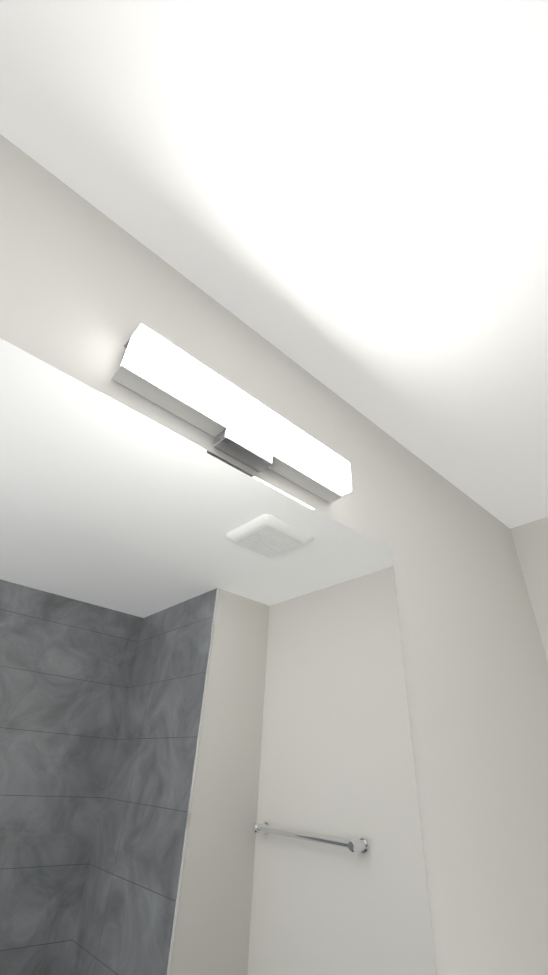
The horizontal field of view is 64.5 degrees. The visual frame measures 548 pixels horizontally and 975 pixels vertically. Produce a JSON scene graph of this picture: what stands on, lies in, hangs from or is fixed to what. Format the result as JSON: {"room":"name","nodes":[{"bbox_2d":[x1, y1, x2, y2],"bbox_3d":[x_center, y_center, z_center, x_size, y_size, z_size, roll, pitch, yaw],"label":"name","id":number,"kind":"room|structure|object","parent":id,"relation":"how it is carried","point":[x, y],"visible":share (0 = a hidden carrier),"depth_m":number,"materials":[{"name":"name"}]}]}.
{"room":"bathroom","nodes":[
{"label":"bathroom","id":0,"kind":"room"},
{"bbox_2d":[0,134,547,974],"bbox_3d":[-0.350,0.536,0.278,3.501,2.440,0.100,28,-41,-32],"label":"wall","id":1,"kind":"structure","parent":0,"point":[86,288],"depth_m":0.95,"materials":[{"name":"white paint"}]},
{"bbox_2d":[0,338,436,974],"bbox_3d":[-0.100,0.401,0.533,0.975,1.058,0.006,28,-41,-32],"label":"mirror","id":2,"kind":"object","parent":1,"relation":"attached to","point":[206,760],"visible":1,"depth_m":0.59,"materials":[{"name":"clear glass"}]},
{"bbox_2d":[111,322,351,502],"bbox_3d":[-0.046,-0.109,0.849,0.531,0.106,0.066,28,-41,-32],"label":"sconce","id":3,"kind":"object","parent":1,"relation":"attached to","point":[233,419],"visible":1,"depth_m":0.80,"materials":[{"name":"white plastic"}]},
{"bbox_2d":[0,0,547,528],"bbox_3d":[0.567,-1.010,0.168,3.501,0.100,2.650,28,-41,-32],"label":"ceiling","id":4,"kind":"structure","parent":0,"point":[346,200],"depth_m":0.79,"materials":[{"name":"white paint"}]},
{"bbox_2d":[510,517,547,661],"bbox_3d":[1.459,0.908,0.660,0.100,2.440,1.530,28,-41,-32],"label":"wall","id":5,"kind":"structure","parent":0,"point":[530,539],"depth_m":1.67,"materials":[{"name":"white paint"}]}
]}

